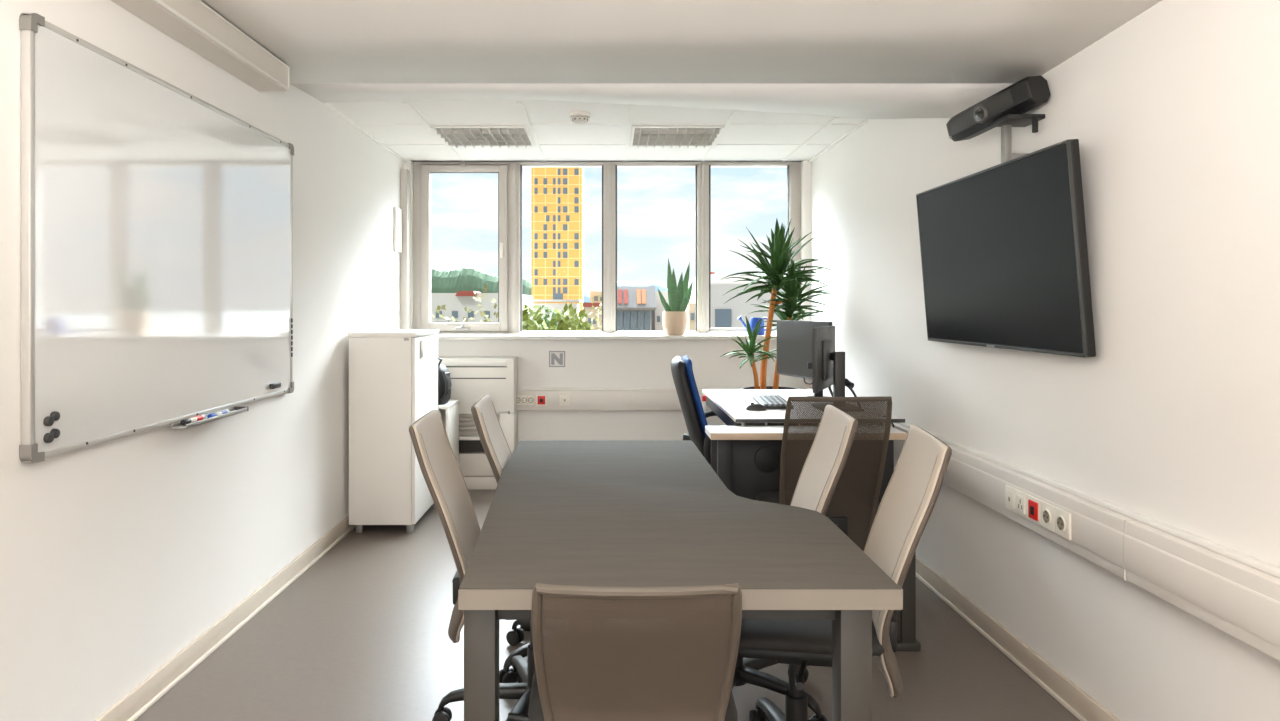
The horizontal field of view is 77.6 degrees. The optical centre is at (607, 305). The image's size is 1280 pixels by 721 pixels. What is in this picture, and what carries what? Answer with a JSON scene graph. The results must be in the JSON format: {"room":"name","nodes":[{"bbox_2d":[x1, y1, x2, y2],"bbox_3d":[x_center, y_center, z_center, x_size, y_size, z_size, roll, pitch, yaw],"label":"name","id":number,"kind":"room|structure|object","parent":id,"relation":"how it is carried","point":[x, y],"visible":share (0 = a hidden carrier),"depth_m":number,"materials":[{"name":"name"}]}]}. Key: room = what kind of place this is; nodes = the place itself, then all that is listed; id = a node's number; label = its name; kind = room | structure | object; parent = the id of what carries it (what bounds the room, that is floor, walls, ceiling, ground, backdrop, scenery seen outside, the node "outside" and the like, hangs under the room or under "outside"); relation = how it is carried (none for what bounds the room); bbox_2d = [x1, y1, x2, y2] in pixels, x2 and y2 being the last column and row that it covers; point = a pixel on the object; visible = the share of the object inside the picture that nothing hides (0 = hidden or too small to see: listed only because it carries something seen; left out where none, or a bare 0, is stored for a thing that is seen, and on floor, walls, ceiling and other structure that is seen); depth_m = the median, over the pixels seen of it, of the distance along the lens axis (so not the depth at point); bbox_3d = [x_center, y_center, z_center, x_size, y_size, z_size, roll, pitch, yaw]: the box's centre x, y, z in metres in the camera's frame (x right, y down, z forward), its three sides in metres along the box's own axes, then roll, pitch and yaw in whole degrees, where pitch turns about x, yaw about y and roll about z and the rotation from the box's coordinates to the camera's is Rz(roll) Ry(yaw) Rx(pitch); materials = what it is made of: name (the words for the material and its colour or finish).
{"room":"office","nodes":[
{"label":"office","id":0,"kind":"room"},
{"bbox_2d":[0,0,403,720],"bbox_3d":[-1.570,-0.040,1.710,0.200,2.620,8.620,0,0,0],"label":"wall","id":1,"kind":"structure","parent":0,"point":[117,555],"depth_m":2.70,"materials":[{"name":"paint"}]},
{"bbox_2d":[19,13,293,462],"bbox_3d":[-1.453,-0.171,2.812,0.030,1.132,1.661,0,0,0],"label":"whiteboard","id":2,"kind":"object","parent":1,"relation":"attached to","point":[157,220],"depth_m":2.44,"materials":[{"name":"plastic"}]},
{"bbox_2d":[43,433,53,442],"bbox_3d":[-1.439,0.340,2.047,0.013,0.026,0.026,0,0,0],"label":"magnet","id":3,"kind":"object","parent":2,"relation":"attached to","point":[48,437],"visible":1,"depth_m":2.04,"materials":[{"name":"grey plastic"}]},
{"bbox_2d":[43,416,53,425],"bbox_3d":[-1.439,0.297,2.047,0.013,0.026,0.026,0,0,0],"label":"magnet","id":4,"kind":"object","parent":2,"relation":"attached to","point":[48,421],"visible":1,"depth_m":2.04,"materials":[{"name":"grey plastic"}]},
{"bbox_2d":[50,428,59,437],"bbox_3d":[-1.439,0.332,2.070,0.013,0.026,0.026,0,0,0],"label":"magnet","id":5,"kind":"object","parent":2,"relation":"attached to","point":[56,432],"visible":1,"depth_m":2.06,"materials":[{"name":"grey plastic"}]},
{"bbox_2d":[50,411,59,420],"bbox_3d":[-1.439,0.287,2.070,0.013,0.026,0.026,0,0,0],"label":"magnet","id":6,"kind":"object","parent":2,"relation":"attached to","point":[56,415],"visible":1,"depth_m":2.06,"materials":[{"name":"grey plastic"}]},
{"bbox_2d":[171,407,248,428],"bbox_3d":[-1.413,0.397,2.843,0.055,0.017,0.446,0,0,0],"label":"tray","id":7,"kind":"object","parent":2,"relation":"attached to","point":[233,410],"visible":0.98,"depth_m":2.80,"materials":[{"name":"metal"}]},
{"bbox_2d":[181,415,205,424],"bbox_3d":[-1.422,0.390,2.728,0.019,0.019,0.135,0,0,0],"label":"marker","id":8,"kind":"object","parent":7,"relation":"on","point":[200,417],"visible":0.9,"depth_m":2.71,"materials":[{"name":"white paint"}]},
{"bbox_2d":[207,409,229,417],"bbox_3d":[-1.403,0.390,2.868,0.019,0.019,0.135,0,0,0],"label":"marker","id":9,"kind":"object","parent":7,"relation":"on","point":[227,410],"visible":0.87,"depth_m":2.85,"materials":[{"name":"white paint"}]},
{"bbox_2d":[270,382,280,388],"bbox_3d":[-1.435,0.344,3.430,0.022,0.023,0.080,0,0,0],"label":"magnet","id":10,"kind":"object","parent":2,"relation":"attached to","point":[277,384],"visible":1,"depth_m":3.41,"materials":[{"name":"grey plastic"}]},
{"bbox_2d":[111,0,289,91],"bbox_3d":[-1.404,-0.954,2.274,0.128,0.107,2.148,0,0,0],"label":"case","id":11,"kind":"object","parent":1,"relation":"attached to","point":[195,25],"visible":1,"depth_m":2.77,"materials":[{"name":"grey paint"}]},
{"bbox_2d":[95,516,355,720],"bbox_3d":[-1.459,1.228,1.570,0.022,0.085,8.340,0,0,0],"label":"baseboard","id":12,"kind":"structure","parent":1,"relation":"attached to","point":[136,702],"depth_m":2.93,"materials":[{"name":"beige wood"}]},
{"bbox_2d":[394,207,401,252],"bbox_3d":[-1.460,-0.528,5.525,0.017,0.306,0.150,0,0,0],"label":"wall panel","id":13,"kind":"object","parent":1,"relation":"attached to","point":[397,212],"visible":1,"depth_m":5.49,"materials":[{"name":"white plastic"}]},
{"bbox_2d":[400,169,409,328],"bbox_3d":[-1.445,-0.381,5.660,0.050,1.178,0.080,0,0,0],"label":"trim","id":14,"kind":"structure","parent":1,"relation":"attached to","point":[404,173],"depth_m":5.62,"materials":[{"name":"paint"}]},
{"bbox_2d":[323,99,867,161],"bbox_3d":[-0.002,-1.065,4.910,2.936,0.030,1.760,0,0,0],"label":"ceiling tiles","id":15,"kind":"structure","parent":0,"point":[487,111],"depth_m":4.65,"materials":[{"name":"white tile"}]},
{"bbox_2d":[430,126,534,147],"bbox_3d":[-0.751,-1.032,4.878,0.558,0.024,0.554,0,0,0],"label":"ceiling light","id":16,"kind":"object","parent":15,"relation":"attached to","point":[456,136],"visible":1,"depth_m":4.82,"materials":[{"name":"metal"}]},
{"bbox_2d":[570,111,589,123],"bbox_3d":[-0.152,-1.023,4.330,0.114,0.054,0.114,0,0,0],"label":"smoke detector","id":17,"kind":"object","parent":15,"relation":"attached to","point":[579,117],"visible":1,"depth_m":4.29,"materials":[{"name":"white plastic"}]},
{"bbox_2d":[629,126,724,147],"bbox_3d":[0.407,-1.032,4.878,0.537,0.024,0.554,0,0,0],"label":"ceiling light","id":18,"kind":"object","parent":15,"relation":"attached to","point":[646,136],"visible":1,"depth_m":4.82,"materials":[{"name":"metal"}]},
{"bbox_2d":[135,489,1079,720],"bbox_3d":[-0.002,1.370,1.620,3.336,0.200,8.840,0,0,0],"label":"floor","id":19,"kind":"structure","parent":0,"point":[361,634],"depth_m":2.84,"materials":[{"name":"plastic"}]},
{"bbox_2d":[348,329,438,532],"bbox_3d":[-1.252,0.709,4.720,0.387,1.122,0.612,0,0,0],"label":"filing cabinet","id":20,"kind":"object","parent":19,"relation":"on","point":[393,373],"visible":0.94,"depth_m":4.42,"materials":[{"name":"white paint"}]},
{"bbox_2d":[438,400,458,463],"bbox_3d":[-1.232,0.955,5.265,0.425,0.629,0.350,0,0,0],"label":"shelf","id":21,"kind":"object","parent":19,"relation":"on","point":[449,412],"visible":0.23,"depth_m":5.28,"materials":[{"name":"white paint"}]},
{"bbox_2d":[438,357,451,404],"bbox_3d":[-1.184,0.482,5.225,0.319,0.318,0.251,0,0,0],"label":"backpack","id":22,"kind":"object","parent":21,"relation":"on","point":[444,379],"visible":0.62,"depth_m":5.14,"materials":[{"name":"black fabric"}]},
{"bbox_2d":[409,409,544,720],"bbox_3d":[-0.265,0.801,2.403,0.630,0.937,0.606,0,0,-2],"label":"chair","id":23,"kind":"object","parent":19,"relation":"on","point":[439,466],"visible":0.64,"depth_m":2.38,"materials":[{"name":"beige fabric"}]},
{"bbox_2d":[438,356,517,488],"bbox_3d":[-0.958,0.817,5.614,0.616,0.907,0.251,0,0,0],"label":"heater","id":24,"kind":"object","parent":19,"relation":"on","point":[473,378],"visible":0.44,"depth_m":5.50,"materials":[{"name":"white metal"}]},
{"bbox_2d":[459,440,484,452],"bbox_3d":[-0.957,0.976,5.559,0.418,0.097,0.082,0,0,0],"label":"grille","id":25,"kind":"object","parent":24,"relation":"attached to","point":[465,446],"depth_m":5.56,"materials":[{"name":"black metal"}]},
{"bbox_2d":[459,414,499,434],"bbox_3d":[-0.958,0.824,5.539,0.416,0.165,0.062,0,0,0],"label":"outlet","id":26,"kind":"object","parent":24,"relation":"attached to","point":[467,426],"depth_m":5.52,"materials":[{"name":"grey paint"}]},
{"bbox_2d":[471,395,628,682],"bbox_3d":[-0.140,0.801,2.829,0.675,0.936,0.603,0,0,-2],"label":"chair","id":27,"kind":"object","parent":19,"relation":"on","point":[494,443],"visible":0.24,"depth_m":2.75,"materials":[{"name":"beige fabric"}]},
{"bbox_2d":[507,583,741,720],"bbox_3d":[0.046,0.873,1.678,0.605,0.794,0.670,0,0,0],"label":"chair","id":28,"kind":"object","parent":19,"relation":"on","point":[664,671],"visible":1,"depth_m":1.42,"materials":[{"name":"beige"}]},
{"bbox_2d":[458,440,902,720],"bbox_3d":[0.104,0.902,2.338,0.911,0.735,1.664,0,0,0],"label":"conference table","id":29,"kind":"object","parent":19,"relation":"on","point":[596,513],"visible":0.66,"depth_m":1.75,"materials":[{"name":"laminate"}]},
{"bbox_2d":[671,355,741,465],"bbox_3d":[0.638,0.768,4.124,0.626,1.004,0.619,0,0,0],"label":"office chair","id":30,"kind":"object","parent":19,"relation":"on","point":[694,415],"visible":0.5,"depth_m":3.92,"materials":[{"name":"blue fabric"}]},
{"bbox_2d":[720,218,834,425],"bbox_3d":[1.082,0.352,5.068,0.728,1.837,0.687,0,0,0],"label":"dracaena plant","id":31,"kind":"object","parent":19,"relation":"on","point":[780,250],"visible":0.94,"depth_m":5.06,"materials":[{"name":"green plant"}]},
{"bbox_2d":[715,405,857,720],"bbox_3d":[0.430,0.801,2.538,0.675,0.936,0.603,0,0,4],"label":"chair","id":32,"kind":"object","parent":19,"relation":"on","point":[826,459],"visible":0.2,"depth_m":2.49,"materials":[{"name":"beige fabric"}]},
{"bbox_2d":[702,389,904,425],"bbox_3d":[0.951,0.887,4.189,0.759,0.765,1.263,0,0,0],"label":"desk","id":33,"kind":"object","parent":19,"relation":"on","point":[716,399],"visible":0.27,"depth_m":4.16,"materials":[{"name":"white laminate"}]},
{"bbox_2d":[702,395,705,411],"bbox_3d":[0.549,0.632,4.540,0.023,0.246,0.024,0,0,0],"label":"marker post","id":34,"kind":"object","parent":33,"relation":"attached to","point":[703,396],"visible":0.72,"depth_m":4.53,"materials":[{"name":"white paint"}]},
{"bbox_2d":[725,404,740,412],"bbox_3d":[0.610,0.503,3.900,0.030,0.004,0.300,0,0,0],"label":"document","id":35,"kind":"object","parent":33,"relation":"on","point":[733,409],"visible":1,"depth_m":3.89,"materials":[{"name":"paper"}]},
{"bbox_2d":[746,402,765,410],"bbox_3d":[0.719,0.486,3.860,0.100,0.036,0.060,0,0,0],"label":"mouse","id":36,"kind":"object","parent":33,"relation":"on","point":[752,407],"visible":1,"depth_m":3.84,"materials":[{"name":"grey plastic"}]},
{"bbox_2d":[753,395,791,408],"bbox_3d":[0.846,0.492,4.100,0.150,0.022,0.440,0,0,4],"label":"keyboard","id":37,"kind":"object","parent":33,"relation":"on","point":[770,402],"visible":0.95,"depth_m":4.01,"materials":[{"name":"black plastic"}]},
{"bbox_2d":[777,320,832,396],"bbox_3d":[1.115,0.294,4.475,0.150,0.421,0.559,0,0,-8],"label":"monitor","id":38,"kind":"object","parent":33,"relation":"on","point":[794,338],"visible":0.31,"depth_m":4.52,"materials":[{"name":"grey plastic"}]},
{"bbox_2d":[812,326,859,410],"bbox_3d":[1.090,0.304,3.945,0.266,0.402,0.467,0,0,0],"label":"monitor","id":39,"kind":"object","parent":33,"relation":"on","point":[828,364],"visible":0.76,"depth_m":3.88,"materials":[{"name":"grey plastic"}]},
{"bbox_2d":[847,386,860,405],"bbox_3d":[1.210,0.468,3.831,0.045,0.168,0.109,0,0,-38],"label":"cable","id":40,"kind":"object","parent":39,"relation":"hanging from","point":[849,387],"visible":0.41,"depth_m":3.85,"materials":[{"name":"black plastic"}]},
{"bbox_2d":[705,426,906,548],"bbox_3d":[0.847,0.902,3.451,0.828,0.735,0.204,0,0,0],"label":"desk","id":41,"kind":"object","parent":19,"relation":"on","point":[746,459],"visible":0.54,"depth_m":3.49,"materials":[{"name":"white laminate"}]},
{"bbox_2d":[755,396,891,551],"bbox_3d":[0.822,0.801,3.223,0.586,0.938,0.668,0,0,-1],"label":"chair","id":42,"kind":"object","parent":19,"relation":"on","point":[848,510],"visible":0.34,"depth_m":2.99,"materials":[{"name":"brown fabric"}]},
{"bbox_2d":[710,425,951,720],"bbox_3d":[0.527,0.801,2.106,0.675,0.936,0.603,0,0,9],"label":"chair","id":43,"kind":"object","parent":19,"relation":"on","point":[909,499],"visible":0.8,"depth_m":1.97,"materials":[{"name":"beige fabric"}]},
{"bbox_2d":[893,551,920,650],"bbox_3d":[1.102,0.939,2.965,0.096,0.661,0.090,0,0,0],"label":"post","id":44,"kind":"object","parent":19,"relation":"on","point":[905,618],"visible":0.27,"depth_m":2.93,"materials":[{"name":"metal"}]},
{"bbox_2d":[404,161,810,442],"bbox_3d":[-0.002,-0.040,5.880,2.936,2.620,0.280,0,0,0],"label":"wall","id":45,"kind":"structure","parent":0,"point":[588,363],"depth_m":5.74,"materials":[{"name":"paint"}]},
{"bbox_2d":[421,164,506,330],"bbox_3d":[-1.047,-0.423,5.800,0.625,1.218,0.121,0,0,0],"label":"window","id":46,"kind":"structure","parent":45,"relation":"in","point":[426,170],"depth_m":5.78,"materials":[{"name":"paint"}]},
{"bbox_2d":[507,163,519,332],"bbox_3d":[-0.689,-0.423,5.832,0.095,1.240,0.095,0,0,0],"label":"trim","id":47,"kind":"structure","parent":45,"relation":"attached to","point":[513,169],"depth_m":5.80,"materials":[{"name":"paint"}]},
{"bbox_2d":[549,351,564,366],"bbox_3d":[-0.367,0.383,5.738,0.117,0.116,0.004,0,0,0],"label":"wall sign","id":48,"kind":"object","parent":45,"relation":"attached to","point":[556,358],"visible":1,"depth_m":5.74,"materials":[{"name":"grey plastic"}]},
{"bbox_2d":[520,165,603,330],"bbox_3d":[-0.340,-0.427,5.845,0.620,1.252,0.050,0,0,0],"label":"window","id":49,"kind":"structure","parent":45,"relation":"in","point":[520,165],"depth_m":5.82,"materials":[{"name":"paint"}]},
{"bbox_2d":[324,103,866,161],"bbox_3d":[-0.002,-1.049,4.930,2.936,0.022,1.620,0,0,0],"label":"trim","id":50,"kind":"structure","parent":45,"relation":"attached to","point":[327,105],"depth_m":4.84,"materials":[{"name":"white metal"}]},
{"bbox_2d":[413,162,800,332],"bbox_3d":[-0.004,-0.430,5.840,2.838,1.299,0.080,0,0,0],"label":"trim","id":51,"kind":"structure","parent":45,"relation":"attached to","point":[794,167],"depth_m":5.80,"materials":[{"name":"paint"}]},
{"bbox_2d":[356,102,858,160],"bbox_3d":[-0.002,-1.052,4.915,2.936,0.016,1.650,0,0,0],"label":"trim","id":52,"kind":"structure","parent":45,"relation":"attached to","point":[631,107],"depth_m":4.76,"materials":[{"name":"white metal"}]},
{"bbox_2d":[438,333,776,339],"bbox_3d":[-0.002,0.216,5.707,2.936,0.043,0.245,0,0,0],"label":"window sill","id":53,"kind":"structure","parent":45,"relation":"attached to","point":[441,336],"depth_m":5.59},
{"bbox_2d":[657,257,692,334],"bbox_3d":[0.474,-0.071,5.670,0.204,0.556,0.196,0,0,30],"label":"snake plant","id":54,"kind":"object","parent":53,"relation":"on","point":[674,317],"visible":0.98,"depth_m":5.62,"materials":[{"name":"green plant"}]},
{"bbox_2d":[737,316,766,334],"bbox_3d":[1.041,0.138,5.680,0.234,0.139,0.108,0,0,0],"label":"watering can","id":55,"kind":"object","parent":53,"relation":"on","point":[753,321],"visible":0.63,"depth_m":5.65,"materials":[{"name":"blue plastic"}]},
{"bbox_2d":[604,163,614,332],"bbox_3d":[0.011,-0.423,5.832,0.088,1.240,0.095,0,0,0],"label":"trim","id":56,"kind":"structure","parent":45,"relation":"attached to","point":[609,169],"depth_m":5.80,"materials":[{"name":"paint"}]},
{"bbox_2d":[615,165,696,330],"bbox_3d":[0.357,-0.427,5.845,0.609,1.252,0.050,0,0,0],"label":"window","id":57,"kind":"structure","parent":45,"relation":"in","point":[615,165],"depth_m":5.82,"materials":[{"name":"paint"}]},
{"bbox_2d":[517,388,803,410],"bbox_3d":[0.372,0.669,5.710,2.072,0.158,0.060,0,0,0],"label":"cable trunking","id":58,"kind":"object","parent":45,"relation":"attached to","point":[582,399],"visible":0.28,"depth_m":5.68,"materials":[{"name":"plastic"}]},
{"bbox_2d":[517,395,520,404],"bbox_3d":[-0.643,0.672,5.674,0.044,0.072,0.012,0,0,0],"label":"power socket","id":59,"kind":"object","parent":58,"relation":"attached to","point":[518,396],"visible":0.75,"depth_m":5.67,"materials":[{"name":"grey plastic"}]},
{"bbox_2d":[521,395,527,404],"bbox_3d":[-0.597,0.672,5.674,0.044,0.072,0.012,0,0,0],"label":"power socket","id":60,"kind":"object","parent":58,"relation":"attached to","point":[524,398],"visible":1,"depth_m":5.67,"materials":[{"name":"grey plastic"}]},
{"bbox_2d":[528,395,533,404],"bbox_3d":[-0.550,0.672,5.674,0.044,0.072,0.012,0,0,0],"label":"power socket","id":61,"kind":"object","parent":58,"relation":"attached to","point":[530,397],"visible":1,"depth_m":5.67,"materials":[{"name":"grey plastic"}]},
{"bbox_2d":[536,394,546,405],"bbox_3d":[-0.475,0.672,5.673,0.079,0.082,0.015,0,0,0],"label":"power socket","id":62,"kind":"object","parent":58,"relation":"attached to","point":[541,399],"visible":1,"depth_m":5.67,"materials":[{"name":"red plastic"}]},
{"bbox_2d":[559,394,570,405],"bbox_3d":[-0.307,0.672,5.674,0.079,0.082,0.014,0,0,0],"label":"socket","id":63,"kind":"object","parent":58,"relation":"attached to","point":[564,399],"visible":1,"depth_m":5.67,"materials":[{"name":"white plastic"}]},
{"bbox_2d":[697,163,708,332],"bbox_3d":[0.695,-0.423,5.832,0.084,1.240,0.095,0,0,0],"label":"trim","id":64,"kind":"structure","parent":45,"relation":"attached to","point":[702,169],"depth_m":5.80,"materials":[{"name":"paint"}]},
{"bbox_2d":[709,165,788,330],"bbox_3d":[1.040,-0.431,5.845,0.602,1.245,0.050,0,0,0],"label":"window","id":65,"kind":"structure","parent":45,"relation":"in","point":[710,328],"depth_m":5.82,"materials":[{"name":"paint"}]},
{"bbox_2d":[201,0,1161,118],"bbox_3d":[0.004,-0.932,0.935,2.947,0.315,7.070,0,0,0],"label":"ceiling","id":66,"kind":"structure","parent":0,"point":[320,41],"depth_m":2.74,"materials":[{"name":"paint"}]},
{"bbox_2d":[811,0,1279,720],"bbox_3d":[1.566,-0.040,1.710,0.200,2.620,8.620,0,0,0],"label":"wall","id":67,"kind":"structure","parent":0,"point":[1173,113],"depth_m":2.25,"materials":[{"name":"paint"}]},
{"bbox_2d":[946,75,1050,162],"bbox_3d":[1.380,-0.629,2.812,0.152,0.268,0.417,0,0,-13],"label":"video conference camera","id":68,"kind":"object","parent":67,"relation":"attached to","point":[1005,109],"visible":0.98,"depth_m":2.73,"materials":[{"name":"black plastic"}]},
{"bbox_2d":[949,89,1013,134],"bbox_3d":[1.318,-0.682,2.815,0.015,0.095,0.309,0,0,-15],"label":"speaker grille","id":69,"kind":"object","parent":68,"relation":"attached to","point":[997,110],"depth_m":2.79,"materials":[{"name":"grey plastic"}]},
{"bbox_2d":[916,139,1095,357],"bbox_3d":[1.410,-0.171,2.922,0.110,0.646,1.155,0,0,0],"label":"television","id":70,"kind":"object","parent":67,"relation":"attached to","point":[1003,246],"visible":1,"depth_m":2.71,"materials":[{"name":"black plastic"}]},
{"bbox_2d":[916,556,1119,720],"bbox_3d":[1.455,1.228,1.570,0.022,0.085,8.340,0,0,0],"label":"baseboard","id":71,"kind":"structure","parent":67,"relation":"attached to","point":[1074,699],"depth_m":2.81,"materials":[{"name":"beige wood"}]},
{"bbox_2d":[804,385,1279,660],"bbox_3d":[1.436,0.659,1.594,0.060,0.179,8.288,0,0,0],"label":"cable trunking","id":72,"kind":"object","parent":67,"relation":"attached to","point":[1237,593],"visible":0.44,"depth_m":2.08,"materials":[{"name":"plastic"}]},
{"bbox_2d":[1005,485,1016,512],"bbox_3d":[1.399,0.670,2.760,0.014,0.082,0.079,0,0,0],"label":"socket","id":73,"kind":"object","parent":72,"relation":"attached to","point":[1010,492],"visible":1,"depth_m":2.75,"materials":[{"name":"white plastic"}]},
{"bbox_2d":[1016,490,1028,518],"bbox_3d":[1.399,0.670,2.687,0.013,0.082,0.079,0,0,0],"label":"socket","id":74,"kind":"object","parent":72,"relation":"attached to","point":[1021,497],"visible":1,"depth_m":2.68,"materials":[{"name":"white plastic"}]},
{"bbox_2d":[1028,495,1041,525],"bbox_3d":[1.399,0.670,2.609,0.015,0.082,0.079,0,0,0],"label":"power socket","id":75,"kind":"object","parent":72,"relation":"attached to","point":[1034,504],"visible":1,"depth_m":2.60,"materials":[{"name":"red plastic"}]},
{"bbox_2d":[1041,501,1054,532],"bbox_3d":[1.399,0.670,2.529,0.013,0.082,0.079,0,0,0],"label":"power socket","id":76,"kind":"object","parent":72,"relation":"attached to","point":[1047,510],"visible":1,"depth_m":2.52,"materials":[{"name":"grey plastic"}]},
{"bbox_2d":[1055,507,1070,539],"bbox_3d":[1.399,0.670,2.449,0.013,0.082,0.079,0,0,0],"label":"power socket","id":77,"kind":"object","parent":72,"relation":"attached to","point":[1062,518],"visible":1,"depth_m":2.44,"materials":[{"name":"grey plastic"}]},
{"label":"outside","id":78,"kind":"structure","parent":0,"visible":0},
{"bbox_3d":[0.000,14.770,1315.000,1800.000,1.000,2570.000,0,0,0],"label":"ground","id":79,"kind":"structure","parent":78,"visible":0},
{"bbox_2d":[431,305,457,321],"bbox_3d":[-12.449,7.081,60.077,3.113,14.394,2.863,0,0,21],"label":"tree","id":80,"kind":"object","parent":79,"relation":"on","point":[443,306],"visible":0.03,"depth_m":59.82,"materials":[{"name":"green plant"}]},
{"bbox_2d":[463,284,497,321],"bbox_3d":[-8.686,6.391,55.023,3.886,15.775,3.320,0,0,0],"label":"tree","id":81,"kind":"object","parent":79,"relation":"on","point":[478,298],"visible":0.12,"depth_m":55.04,"materials":[{"name":"green plant"}]},
{"bbox_2d":[431,266,530,295],"bbox_3d":[-113.520,-8.801,620.000,129.022,46.142,50.000,0,0,0],"label":"hill","id":82,"kind":"structure","parent":79,"relation":"on","point":[454,280],"depth_m":608.71,"materials":[{"name":"green plant"}]},
{"bbox_2d":[431,291,532,321],"bbox_3d":[-15.849,6.295,102.000,9.962,15.949,26.000,0,0,0],"label":"white hall","id":83,"kind":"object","parent":79,"relation":"on","point":[455,303],"visible":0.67,"depth_m":89.99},
{"bbox_2d":[522,304,547,330],"bbox_3d":[-6.192,7.044,61.972,4.154,14.470,3.521,0,0,0],"label":"tree","id":84,"kind":"object","parent":79,"relation":"on","point":[528,323],"visible":0.09,"depth_m":61.62,"materials":[{"name":"green plant"}]},
{"bbox_2d":[535,305,557,330],"bbox_3d":[-5.040,7.110,66.004,3.744,14.337,3.272,0,0,0],"label":"tree","id":85,"kind":"object","parent":79,"relation":"on","point":[546,316],"visible":0.04,"depth_m":65.63,"materials":[{"name":"green plant"}]},
{"bbox_2d":[531,167,583,321],"bbox_3d":[-9.025,-10.230,144.900,8.893,49.000,10.200,0,0,0],"label":"tower block","id":86,"kind":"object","parent":79,"relation":"on","point":[557,193],"visible":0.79,"depth_m":140.00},
{"bbox_2d":[533,299,581,323],"bbox_3d":[-8.453,6.644,126.450,8.249,15.251,13.500,0,0,0],"label":"podium building","id":87,"kind":"structure","parent":79,"relation":"on","point":[551,306],"depth_m":120.01,"materials":[{"name":"concrete"}]},
{"bbox_2d":[548,303,583,330],"bbox_3d":[-3.325,7.004,59.980,3.593,14.548,3.262,0,0,0],"label":"tree","id":88,"kind":"object","parent":79,"relation":"on","point":[566,323],"visible":0.06,"depth_m":59.74,"materials":[{"name":"green plant"}]},
{"bbox_2d":[575,309,592,330],"bbox_3d":[-2.312,7.228,64.017,2.904,14.096,2.373,0,0,0],"label":"tree","id":89,"kind":"object","parent":79,"relation":"on","point":[581,314],"visible":0.05,"depth_m":63.73,"materials":[{"name":"green plant"}]},
{"bbox_2d":[583,303,600,330],"bbox_3d":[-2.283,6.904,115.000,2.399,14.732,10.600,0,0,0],"label":"house","id":90,"kind":"structure","parent":79,"relation":"on","point":[588,306],"depth_m":109.99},
{"bbox_2d":[589,294,601,330],"bbox_3d":[-1.089,6.531,75.045,2.663,15.489,2.108,0,0,0],"label":"tree","id":91,"kind":"object","parent":79,"relation":"on","point":[596,318],"visible":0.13,"depth_m":75.04,"materials":[{"name":"green plant"}]},
{"bbox_2d":[590,291,601,330],"bbox_3d":[-1.321,5.720,155.940,4.151,17.100,12.120,0,0,0],"label":"house","id":92,"kind":"structure","parent":79,"relation":"on","point":[595,294],"depth_m":150.01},
{"bbox_2d":[584,280,666,308],"bbox_3d":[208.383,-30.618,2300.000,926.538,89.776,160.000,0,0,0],"label":"mountains","id":93,"kind":"structure","parent":79,"relation":"on","point":[661,286],"depth_m":2274.36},
{"bbox_2d":[617,286,655,330],"bbox_3d":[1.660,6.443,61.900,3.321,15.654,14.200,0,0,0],"label":"roofed building","id":94,"kind":"structure","parent":79,"relation":"on","point":[635,304],"depth_m":55.35,"materials":[{"name":"grey concrete"}]},
{"bbox_2d":[651,291,668,330],"bbox_3d":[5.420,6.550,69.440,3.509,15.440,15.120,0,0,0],"label":"building","id":95,"kind":"structure","parent":79,"relation":"on","point":[656,315],"depth_m":62.00,"materials":[{"name":"grey concrete"}]},
{"bbox_2d":[686,303,694,330],"bbox_3d":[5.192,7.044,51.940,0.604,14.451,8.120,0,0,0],"label":"house","id":96,"kind":"structure","parent":79,"relation":"on","point":[690,309],"depth_m":48.01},
{"bbox_2d":[688,272,784,327],"bbox_3d":[8.774,6.088,52.940,6.453,16.364,16.120,0,0,0],"label":"building","id":97,"kind":"structure","parent":79,"relation":"on","point":[723,315],"depth_m":45.00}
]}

